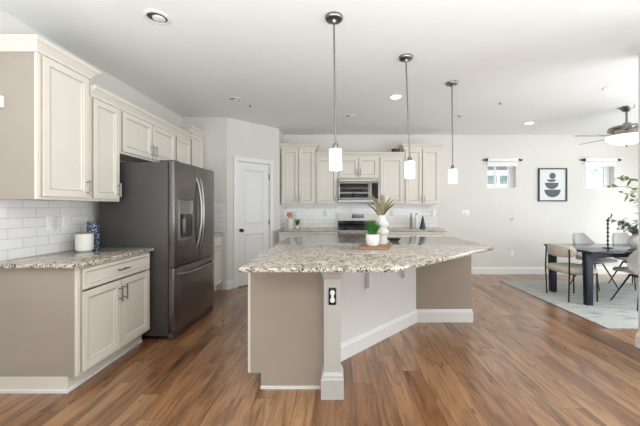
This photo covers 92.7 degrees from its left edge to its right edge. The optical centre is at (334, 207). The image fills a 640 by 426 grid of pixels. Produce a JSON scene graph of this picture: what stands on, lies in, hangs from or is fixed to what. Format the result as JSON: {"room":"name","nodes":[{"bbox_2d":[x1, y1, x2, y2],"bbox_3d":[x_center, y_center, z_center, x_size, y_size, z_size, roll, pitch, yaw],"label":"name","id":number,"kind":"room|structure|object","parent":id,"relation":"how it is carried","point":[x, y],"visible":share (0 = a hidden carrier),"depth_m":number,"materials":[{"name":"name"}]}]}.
{"room":"kitchen","nodes":[
{"label":"kitchen","id":0,"kind":"room"},
{"bbox_2d":[0,10,181,220],"bbox_3d":[-2.490,-0.070,0.830,0.120,2.740,10.660,0,0,0],"label":"wall","id":1,"kind":"structure","parent":0,"point":[9,24],"depth_m":3.26,"materials":[{"name":"paint"}]},
{"bbox_2d":[0,199,87,260],"bbox_3d":[-2.425,0.157,2.482,0.009,0.458,1.005,0,0,0],"label":"backsplash","id":2,"kind":"structure","parent":1,"relation":"attached to","point":[24,233],"depth_m":2.47,"materials":[{"name":"tile"}]},
{"bbox_2d":[0,34,100,200],"bbox_3d":[-2.234,-0.627,2.377,0.382,1.130,0.567,0,0,0],"label":"upper cabinet","id":3,"kind":"object","parent":1,"relation":"attached to","point":[44,118],"visible":1,"depth_m":2.17,"materials":[{"name":"paint"}]},
{"bbox_2d":[0,96,4,107],"bbox_3d":[-2.355,-0.745,2.137,0.060,0.080,0.022,0,0,0],"label":"wall sensor","id":4,"kind":"object","parent":3,"relation":"attached to","point":[2,98],"visible":1,"depth_m":2.13,"materials":[{"name":"white plastic"}]},
{"bbox_2d":[47,216,56,230],"bbox_3d":[-2.416,0.130,2.605,0.010,0.125,0.085,0,0,0],"label":"electrical outlet","id":5,"kind":"object","parent":1,"relation":"attached to","point":[51,220],"visible":1,"depth_m":2.60,"materials":[{"name":"white plastic"}]},
{"bbox_2d":[62,215,70,228],"bbox_3d":[-2.416,0.128,2.750,0.010,0.125,0.085,0,0,0],"label":"light switch","id":6,"kind":"object","parent":1,"relation":"attached to","point":[66,219],"visible":1,"depth_m":2.74,"materials":[{"name":"white plastic"}]},
{"bbox_2d":[81,85,124,201],"bbox_3d":[-2.234,-0.557,2.788,0.382,0.990,0.363,0,0,0],"label":"upper cabinet","id":7,"kind":"object","parent":1,"relation":"attached to","point":[104,106],"visible":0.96,"depth_m":2.76,"materials":[{"name":"paint"}]},
{"bbox_2d":[119,100,178,161],"bbox_3d":[-2.234,-0.793,3.482,0.382,0.517,1.020,0,0,0],"label":"upper cabinet","id":8,"kind":"object","parent":1,"relation":"attached to","point":[144,136],"visible":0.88,"depth_m":3.35,"materials":[{"name":"paint"}]},
{"bbox_2d":[175,128,193,164],"bbox_3d":[-2.234,-0.557,4.204,0.382,0.990,0.420,0,0,0],"label":"upper cabinet","id":9,"kind":"object","parent":1,"relation":"attached to","point":[183,138],"visible":0.28,"depth_m":4.18,"materials":[{"name":"paint"}]},
{"bbox_2d":[175,125,205,167],"bbox_3d":[-2.234,-0.627,4.601,0.382,1.130,0.481,0,0,0],"label":"upper cabinet","id":10,"kind":"object","parent":1,"relation":"attached to","point":[196,144],"visible":0.3,"depth_m":4.57,"materials":[{"name":"paint"}]},
{"bbox_2d":[182,117,226,289],"bbox_3d":[-2.074,-0.070,4.910,0.713,2.740,0.120,0,0,0],"label":"wall","id":11,"kind":"structure","parent":0,"point":[215,139],"depth_m":4.85,"materials":[{"name":"paint"}]},
{"bbox_2d":[214,203,224,231],"bbox_3d":[-2.084,0.157,4.846,0.674,0.458,0.009,0,0,0],"label":"backsplash","id":12,"kind":"structure","parent":11,"relation":"attached to","point":[219,208],"depth_m":4.84,"materials":[{"name":"tile"}]},
{"bbox_2d":[227,118,278,280],"bbox_3d":[-1.411,-0.070,5.241,0.120,2.740,0.986,0,0,45],"label":"wall","id":13,"kind":"structure","parent":0,"point":[244,139],"depth_m":5.12,"materials":[{"name":"paint"}]},
{"bbox_2d":[222,280,233,289],"bbox_3d":[-1.705,1.230,4.866,0.173,0.140,0.047,0,0,-27],"label":"baseboard","id":14,"kind":"structure","parent":13,"relation":"attached to","point":[226,285],"depth_m":4.85,"materials":[{"name":"white wood"}]},
{"bbox_2d":[233,156,272,288],"bbox_3d":[-1.412,0.230,5.227,0.138,2.140,0.751,0,0,45],"label":"trim","id":15,"kind":"structure","parent":13,"relation":"attached to","point":[236,159],"depth_m":4.96,"materials":[{"name":"white wood"}]},
{"bbox_2d":[238,162,269,286],"bbox_3d":[-1.371,0.263,5.191,0.605,2.050,0.101,0,0,-45],"label":"door","id":16,"kind":"structure","parent":13,"relation":"in","point":[253,179],"depth_m":5.18,"materials":[{"name":"paint"}]},
{"bbox_2d":[279,130,282,203],"bbox_3d":[-1.080,-0.070,5.774,0.120,2.740,0.453,0,0,0],"label":"wall","id":17,"kind":"structure","parent":0,"point":[280,132],"depth_m":5.71,"materials":[{"name":"paint"}]},
{"bbox_2d":[279,204,283,228],"bbox_3d":[-1.015,0.157,5.790,0.009,0.458,0.420,0,0,0],"label":"backsplash","id":18,"kind":"structure","parent":17,"relation":"attached to","point":[281,207],"depth_m":5.76,"materials":[{"name":"tile"}]},
{"bbox_2d":[0,0,639,134],"bbox_3d":[2.085,-1.490,0.770,9.270,0.100,10.780,0,0,0],"label":"ceiling","id":19,"kind":"structure","parent":0,"point":[550,63],"depth_m":2.88,"materials":[{"name":"paint"}]},
{"bbox_2d":[142,9,171,24],"bbox_3d":[-1.340,-1.429,2.300,0.190,0.021,0.190,0,0,0],"label":"recessed light","id":20,"kind":"object","parent":19,"relation":"in","point":[161,18],"visible":1,"depth_m":2.29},
{"bbox_2d":[228,97,241,101],"bbox_3d":[-1.320,-1.429,4.030,0.170,0.021,0.170,0,0,0],"label":"recessed light","id":21,"kind":"object","parent":19,"relation":"in","point":[236,99],"visible":1,"depth_m":4.01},
{"bbox_2d":[325,11,342,170],"bbox_3d":[-0.008,-0.862,2.300,0.136,1.156,0.136,0,0,0],"label":"pendant light","id":22,"kind":"object","parent":19,"relation":"hanging from","point":[333,17],"visible":1,"depth_m":2.28,"materials":[{"name":"white glass"}]},
{"bbox_2d":[345,114,354,117],"bbox_3d":[0.235,-1.429,4.770,0.170,0.021,0.170,0,0,0],"label":"recessed light","id":23,"kind":"object","parent":19,"relation":"in","point":[348,115],"visible":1,"depth_m":4.75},
{"bbox_2d":[389,94,401,98],"bbox_3d":[0.787,-1.435,3.946,0.170,0.007,0.170,0,0,0],"label":"recessed light","id":24,"kind":"object","parent":19,"relation":"in","point":[396,96],"visible":1,"depth_m":3.92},
{"bbox_2d":[399,53,414,178],"bbox_3d":[0.684,-0.862,2.910,0.151,1.156,0.136,0,0,0],"label":"pendant light","id":25,"kind":"object","parent":19,"relation":"hanging from","point":[409,164],"visible":1,"depth_m":2.89,"materials":[{"name":"white glass"}]},
{"bbox_2d":[446,80,457,183],"bbox_3d":[1.346,-0.862,3.510,0.136,1.156,0.136,0,0,0],"label":"pendant light","id":26,"kind":"object","parent":19,"relation":"hanging from","point":[452,173],"visible":1,"depth_m":3.49,"materials":[{"name":"white glass"}]},
{"bbox_2d":[579,105,637,146],"bbox_3d":[4.128,-1.151,4.374,1.267,0.578,1.283,0,0,0],"label":"ceiling fan","id":27,"kind":"object","parent":19,"relation":"hanging from","point":[626,134],"visible":0.98,"depth_m":4.28,"materials":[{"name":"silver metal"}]},
{"bbox_2d":[603,85,621,90],"bbox_3d":[3.310,-1.435,3.645,0.170,0.007,0.170,0,0,0],"label":"recessed light","id":28,"kind":"object","parent":19,"relation":"in","point":[612,87],"visible":1,"depth_m":3.63,"materials":[{"name":"white plastic"}]},
{"bbox_2d":[0,274,639,425],"bbox_3d":[2.085,1.350,0.770,9.270,0.100,10.780,0,0,0],"label":"floor","id":29,"kind":"structure","parent":0,"point":[523,359],"depth_m":2.33,"materials":[{"name":"brown wood"}]},
{"bbox_2d":[0,252,149,392],"bbox_3d":[-2.091,0.858,2.557,0.667,0.884,0.837,0,0,0],"label":"base cabinet","id":30,"kind":"object","parent":29,"relation":"on","point":[60,327],"visible":0.97,"depth_m":2.15,"materials":[{"name":"paint"}]},
{"bbox_2d":[0,247,153,267],"bbox_3d":[-2.099,0.401,2.542,0.659,0.030,0.885,0,0,0],"label":"countertop","id":31,"kind":"structure","parent":30,"relation":"on","point":[70,258],"depth_m":2.33,"materials":[{"name":"beige stone"}]},
{"bbox_2d":[75,232,93,251],"bbox_3d":[-2.250,0.305,2.740,0.132,0.162,0.132,0,0,0],"label":"canister","id":32,"kind":"object","parent":31,"relation":"on","point":[84,242],"visible":1,"depth_m":2.69,"materials":[{"name":"white ceramic"}]},
{"bbox_2d":[87,221,99,249],"bbox_3d":[-2.257,0.255,2.845,0.086,0.262,0.054,0,0,0],"label":"tin","id":33,"kind":"object","parent":31,"relation":"on","point":[92,226],"visible":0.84,"depth_m":2.82,"materials":[{"name":"blue metal"}]},
{"bbox_2d":[99,160,213,339],"bbox_3d":[-1.903,0.412,3.465,0.849,1.775,0.910,0,0,2],"label":"refrigerator","id":34,"kind":"object","parent":29,"relation":"on","point":[167,206],"visible":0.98,"depth_m":3.02,"materials":[{"name":"grey metal"}]},
{"bbox_2d":[212,235,221,290],"bbox_3d":[-2.091,0.858,4.410,0.667,0.884,0.870,0,0,0],"label":"base cabinet","id":35,"kind":"object","parent":29,"relation":"on","point":[217,254],"visible":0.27,"depth_m":4.69,"materials":[{"name":"paint"}]},
{"bbox_2d":[214,232,223,235],"bbox_3d":[-2.099,0.401,4.410,0.659,0.030,0.879,0,0,0],"label":"countertop","id":36,"kind":"structure","parent":35,"relation":"on","point":[215,233],"depth_m":4.69,"materials":[{"name":"beige stone"}]},
{"bbox_2d":[278,232,309,242],"bbox_3d":[-0.720,0.858,5.666,0.560,0.884,0.657,0,0,0],"label":"base cabinet","id":37,"kind":"object","parent":29,"relation":"on","point":[282,236],"visible":0.19,"depth_m":5.38,"materials":[{"name":"paint"}]},
{"bbox_2d":[277,228,337,231],"bbox_3d":[-0.483,0.401,5.679,1.071,0.030,0.639,0,0,0],"label":"countertop","id":38,"kind":"structure","parent":37,"relation":"on","point":[281,229],"depth_m":5.36,"materials":[{"name":"beige stone"}]},
{"bbox_2d":[287,212,292,228],"bbox_3d":[-0.847,0.228,5.720,0.119,0.317,0.116,0,0,0],"label":"jar","id":39,"kind":"object","parent":38,"relation":"on","point":[289,220],"visible":1,"depth_m":5.68,"materials":[{"name":"white ceramic"}]},
{"bbox_2d":[294,219,299,228],"bbox_3d":[-0.710,0.287,5.739,0.162,0.198,0.148,0,0,0],"label":"potted plant","id":40,"kind":"object","parent":38,"relation":"on","point":[297,221],"visible":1,"depth_m":5.72,"materials":[{"name":"green plant"}]},
{"bbox_2d":[310,232,337,236],"bbox_3d":[-0.195,0.858,5.666,0.485,0.884,0.657,0,0,0],"label":"base cabinet","id":41,"kind":"object","parent":29,"relation":"on","point":[312,234],"visible":0.17,"depth_m":5.38,"materials":[{"name":"paint"}]},
{"bbox_2d":[338,213,376,236],"bbox_3d":[0.438,0.700,5.639,0.755,1.200,0.692,0,0,0],"label":"gas range","id":42,"kind":"object","parent":29,"relation":"on","point":[349,224],"visible":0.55,"depth_m":5.92,"materials":[{"name":"silver metal"}]},
{"bbox_2d":[338,228,365,229],"bbox_3d":[0.438,0.388,5.655,0.755,0.012,0.530,0,0,0],"label":"cooktop","id":43,"kind":"object","parent":42,"relation":"in","point":[338,228],"depth_m":5.42,"materials":[{"name":"black glass"}]},
{"bbox_2d":[248,255,472,399],"bbox_3d":[0.470,0.858,3.057,2.202,0.884,1.987,0,0,0],"label":"kitchen island","id":44,"kind":"object","parent":29,"relation":"on","point":[302,326],"visible":0.68,"depth_m":2.20,"materials":[{"name":"paint"}]},
{"bbox_2d":[329,288,335,304],"bbox_3d":[-0.018,0.603,2.084,0.052,0.115,0.010,0,0,0],"label":"outlet","id":45,"kind":"object","parent":44,"relation":"attached to","point":[332,291],"depth_m":2.08,"materials":[{"name":"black plastic"}]},
{"bbox_2d":[330,290,334,302],"bbox_3d":[-0.017,0.603,2.078,0.034,0.085,0.006,0,0,0],"label":"receptacle","id":46,"kind":"object","parent":44,"relation":"attached to","point":[332,292],"depth_m":2.07,"materials":[{"name":"white plastic"}]},
{"bbox_2d":[239,237,492,271],"bbox_3d":[0.475,0.401,3.042,2.190,0.030,2.155,0,0,0],"label":"island countertop","id":47,"kind":"structure","parent":44,"relation":"on","point":[292,254],"depth_m":2.48,"materials":[{"name":"beige stone"}]},
{"bbox_2d":[357,242,391,249],"bbox_3d":[0.403,0.376,3.020,0.291,0.020,0.464,0,0,14],"label":"cutting board","id":48,"kind":"object","parent":47,"relation":"on","point":[363,246],"visible":0.94,"depth_m":2.83,"materials":[{"name":"brown wood"}]},
{"bbox_2d":[364,219,379,245],"bbox_3d":[0.365,0.232,2.947,0.247,0.268,0.250,0,0,0],"label":"potted grass","id":49,"kind":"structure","parent":48,"relation":"on","point":[372,238],"depth_m":2.90,"materials":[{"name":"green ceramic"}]},
{"bbox_2d":[366,234,378,245],"bbox_3d":[0.362,0.309,2.945,0.132,0.112,0.132,0,0,0],"label":"pot","id":50,"kind":"object","parent":48,"relation":"on","point":[371,239],"depth_m":2.89,"materials":[{"name":"white ceramic"}]},
{"bbox_2d":[365,194,403,243],"bbox_3d":[0.474,0.100,3.166,0.539,0.532,0.424,0,0,-27],"label":"vase","id":51,"kind":"object","parent":48,"relation":"on","point":[382,208],"visible":0.84,"depth_m":3.07,"materials":[{"name":"white ceramic"}]},
{"bbox_2d":[387,237,400,240],"bbox_3d":[0.700,0.372,3.620,0.164,0.028,0.164,0,0,0],"label":"dish","id":52,"kind":"object","parent":47,"relation":"on","point":[392,238],"visible":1,"depth_m":3.58,"materials":[{"name":"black ceramic"}]},
{"bbox_2d":[387,232,414,236],"bbox_3d":[1.117,0.858,5.666,0.580,0.884,0.657,0,0,0],"label":"base cabinet","id":53,"kind":"object","parent":29,"relation":"on","point":[391,234],"visible":0.13,"depth_m":5.38,"materials":[{"name":"paint"}]},
{"bbox_2d":[415,232,446,236],"bbox_3d":[1.692,0.858,5.666,0.565,0.884,0.657,0,0,0],"label":"base cabinet","id":54,"kind":"object","parent":29,"relation":"on","point":[417,234],"visible":0.2,"depth_m":5.38,"materials":[{"name":"paint"}]},
{"bbox_2d":[386,228,448,231],"bbox_3d":[1.411,0.401,5.679,1.177,0.030,0.639,0,0,0],"label":"countertop","id":55,"kind":"structure","parent":54,"relation":"on","point":[389,229],"depth_m":5.36,"materials":[{"name":"beige stone"}]},
{"bbox_2d":[410,213,412,228],"bbox_3d":[1.440,0.243,5.760,0.056,0.286,0.056,0,0,0],"label":"bottle","id":56,"kind":"object","parent":55,"relation":"on","point":[411,218],"visible":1,"depth_m":5.74,"materials":[{"name":"beige glass"}]},
{"bbox_2d":[415,213,417,228],"bbox_3d":[1.525,0.243,5.720,0.060,0.286,0.060,0,0,0],"label":"bottle","id":57,"kind":"object","parent":55,"relation":"on","point":[416,217],"visible":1,"depth_m":5.70,"materials":[{"name":"white ceramic"}]},
{"bbox_2d":[420,216,425,228],"bbox_3d":[1.640,0.267,5.700,0.120,0.238,0.120,0,0,0],"label":"vase","id":58,"kind":"object","parent":55,"relation":"on","point":[422,225],"visible":1,"depth_m":5.67,"materials":[{"name":"blue ceramic"}]},
{"bbox_2d":[501,281,637,328],"bbox_3d":[4.615,1.294,4.345,3.370,0.012,2.130,0,0,0],"label":"area rug","id":59,"kind":"object","parent":29,"relation":"on","point":[621,312],"visible":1,"depth_m":4.25,"materials":[{"name":"grey fabric"}]},
{"bbox_2d":[545,243,597,301],"bbox_3d":[3.381,0.902,4.385,0.518,0.770,0.516,0,0,0],"label":"dining chair","id":60,"kind":"object","parent":59,"relation":"on","point":[568,268],"visible":0.93,"depth_m":4.24,"materials":[{"name":"beige fabric"}]},
{"bbox_2d":[544,244,636,305],"bbox_3d":[4.225,0.926,4.380,1.850,0.722,0.900,0,0,0],"label":"dining table","id":61,"kind":"object","parent":59,"relation":"on","point":[591,253],"visible":0.72,"depth_m":4.05,"materials":[{"name":"black paint"}]},
{"bbox_2d":[602,214,613,248],"bbox_3d":[3.820,0.321,4.270,0.125,0.487,0.124,0,0,0],"label":"candlestick","id":62,"kind":"object","parent":61,"relation":"on","point":[607,220],"visible":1,"depth_m":4.26,"materials":[{"name":"black metal"}]},
{"bbox_2d":[611,218,637,248],"bbox_3d":[4.252,0.334,4.281,0.577,0.462,0.632,0,0,0],"label":"vase","id":63,"kind":"object","parent":61,"relation":"on","point":[632,241],"visible":0.89,"depth_m":4.24,"materials":[{"name":"white ceramic"}]},
{"bbox_2d":[570,233,617,290],"bbox_3d":[4.213,0.856,5.003,0.500,0.860,0.512,0,0,-18],"label":"shell chair","id":64,"kind":"object","parent":59,"relation":"on","point":[578,238],"visible":0.52,"depth_m":5.06,"materials":[{"name":"grey fabric"}]},
{"bbox_2d":[576,256,615,260],"bbox_3d":[4.229,0.829,4.952,0.400,0.043,0.360,0,0,-18],"label":"seat cushion","id":65,"kind":"object","parent":64,"relation":"on","point":[601,259],"depth_m":4.81,"materials":[{"name":"grey fabric"}]},
{"bbox_2d":[608,233,635,290],"bbox_3d":[4.878,0.856,5.004,0.500,0.860,0.512,0,0,-4],"label":"shell chair","id":66,"kind":"object","parent":59,"relation":"on","point":[617,238],"visible":0.37,"depth_m":5.19,"materials":[{"name":"grey fabric"}]},
{"bbox_2d":[606,175,637,284],"bbox_3d":[5.154,0.258,5.052,0.926,2.057,0.996,0,0,0],"label":"potted tree","id":67,"kind":"object","parent":59,"relation":"on","point":[626,177],"visible":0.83,"depth_m":5.09,"materials":[{"name":"green plant"}]},
{"bbox_2d":[610,249,637,310],"bbox_3d":[4.017,0.856,3.966,0.500,0.860,0.512,0,0,8],"label":"shell chair","id":68,"kind":"object","parent":59,"relation":"on","point":[632,260],"visible":0.85,"depth_m":3.90,"materials":[{"name":"grey fabric"}]},
{"bbox_2d":[614,267,637,274],"bbox_3d":[4.024,0.829,4.020,0.400,0.043,0.360,0,0,8],"label":"seat cushion","id":69,"kind":"object","parent":68,"relation":"on","point":[632,271],"depth_m":3.92,"materials":[{"name":"grey fabric"}]},
{"bbox_2d":[283,135,637,266],"bbox_3d":[2.085,-0.070,6.080,9.030,2.740,0.160,0,0,0],"label":"wall","id":70,"kind":"structure","parent":0,"point":[535,223],"depth_m":6.00,"materials":[{"name":"paint"}]},
{"bbox_2d":[280,143,319,204],"bbox_3d":[-0.680,-0.627,5.809,0.752,1.130,0.382,0,0,0],"label":"upper cabinet","id":71,"kind":"object","parent":70,"relation":"attached to","point":[298,160],"visible":0.97,"depth_m":5.67,"materials":[{"name":"paint"}]},
{"bbox_2d":[316,152,337,204],"bbox_3d":[-0.152,-0.547,5.809,0.410,0.970,0.382,0,0,0],"label":"upper cabinet","id":72,"kind":"object","parent":70,"relation":"attached to","point":[326,180],"visible":0.86,"depth_m":5.67,"materials":[{"name":"paint"}]},
{"bbox_2d":[338,152,378,178],"bbox_3d":[0.436,-0.788,5.809,0.760,0.487,0.382,0,0,0],"label":"upper cabinet","id":73,"kind":"object","parent":70,"relation":"attached to","point":[355,165],"visible":0.91,"depth_m":5.66,"materials":[{"name":"paint"}]},
{"bbox_2d":[338,179,378,201],"bbox_3d":[0.436,-0.328,5.768,0.752,0.425,0.435,0,0,0],"label":"microwave","id":74,"kind":"object","parent":73,"relation":"attached to","point":[349,190],"visible":0.99,"depth_m":5.60,"materials":[{"name":"silver metal"}]},
{"bbox_2d":[284,202,436,227],"bbox_3d":[0.495,-0.087,5.995,3.011,0.946,0.009,0,0,0],"label":"backsplash","id":75,"kind":"structure","parent":70,"relation":"attached to","point":[309,216],"depth_m":5.99,"materials":[{"name":"tile"}]},
{"bbox_2d":[379,152,404,204],"bbox_3d":[1.052,-0.547,5.809,0.463,0.970,0.382,0,0,0],"label":"upper cabinet","id":76,"kind":"object","parent":70,"relation":"attached to","point":[391,164],"visible":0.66,"depth_m":5.67,"materials":[{"name":"paint"}]},
{"bbox_2d":[398,143,443,204],"bbox_3d":[1.621,-0.627,5.809,0.782,1.130,0.382,0,0,0],"label":"upper cabinet","id":77,"kind":"object","parent":70,"relation":"attached to","point":[424,189],"visible":0.96,"depth_m":5.66,"materials":[{"name":"paint"}]},
{"bbox_2d":[461,210,468,215],"bbox_3d":[2.560,0.100,5.995,0.165,0.115,0.010,0,0,0],"label":"light switch","id":78,"kind":"object","parent":70,"relation":"attached to","point":[463,212],"visible":1,"depth_m":5.99,"materials":[{"name":"white plastic"}]},
{"bbox_2d":[487,166,516,187],"bbox_3d":[3.283,-0.642,6.076,0.585,0.515,0.148,0,0,0],"label":"window","id":79,"kind":"structure","parent":70,"relation":"in","point":[511,170],"depth_m":6.10,"materials":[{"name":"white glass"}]},
{"bbox_2d":[483,158,521,219],"bbox_3d":[3.283,-0.367,5.973,0.769,1.215,0.055,0,0,0],"label":"roller shade","id":80,"kind":"object","parent":70,"relation":"attached to","point":[490,161],"visible":1,"depth_m":5.97,"materials":[{"name":"white fabric"}]},
{"bbox_2d":[471,267,629,273],"bbox_3d":[4.290,1.230,5.993,4.620,0.140,0.014,0,0,0],"label":"baseboard","id":81,"kind":"structure","parent":70,"relation":"attached to","point":[474,270],"depth_m":5.99,"materials":[{"name":"white wood"}]},
{"bbox_2d":[538,168,566,200],"bbox_3d":[4.270,-0.455,5.985,0.560,0.650,0.030,0,0,0],"label":"framed print","id":82,"kind":"object","parent":70,"relation":"attached to","point":[552,182],"visible":1,"depth_m":5.99,"materials":[{"name":"paper"}]},
{"bbox_2d":[584,162,614,187],"bbox_3d":[5.205,-0.642,6.076,0.610,0.515,0.148,0,0,0],"label":"window","id":83,"kind":"structure","parent":70,"relation":"in","point":[606,170],"depth_m":6.10,"materials":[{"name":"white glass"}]},
{"bbox_2d":[580,158,620,219],"bbox_3d":[5.205,-0.367,5.973,0.794,1.215,0.055,0,0,0],"label":"roller shade","id":84,"kind":"object","parent":83,"relation":"attached to","point":[588,161],"visible":1,"depth_m":5.97,"materials":[{"name":"white fabric"}]},
{"bbox_2d":[638,53,639,332],"bbox_3d":[2.897,-0.070,2.425,0.125,2.740,0.850,0,0,0],"label":"wall","id":85,"kind":"structure","parent":0,"point":[639,53],"depth_m":2.84,"materials":[{"name":"paint"}]},
{"bbox_2d":[635,332,639,347],"bbox_3d":[2.890,1.230,2.432,0.139,0.140,0.864,0,0,0],"label":"baseboard","id":86,"kind":"structure","parent":85,"relation":"attached to","point":[637,336],"depth_m":2.84,"materials":[{"name":"white wood"}]},
{"label":"outside","id":87,"kind":"structure","parent":0,"visible":0},
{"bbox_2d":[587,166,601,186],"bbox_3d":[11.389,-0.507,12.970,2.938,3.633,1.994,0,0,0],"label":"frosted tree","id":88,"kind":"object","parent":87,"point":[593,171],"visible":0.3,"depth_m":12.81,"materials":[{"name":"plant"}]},
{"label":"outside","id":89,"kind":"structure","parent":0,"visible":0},
{"bbox_2d":[488,166,506,186],"bbox_3d":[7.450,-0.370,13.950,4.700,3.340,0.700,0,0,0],"label":"neighbor house","id":90,"kind":"structure","parent":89,"point":[501,171],"depth_m":13.95,"materials":[{"name":"white"}]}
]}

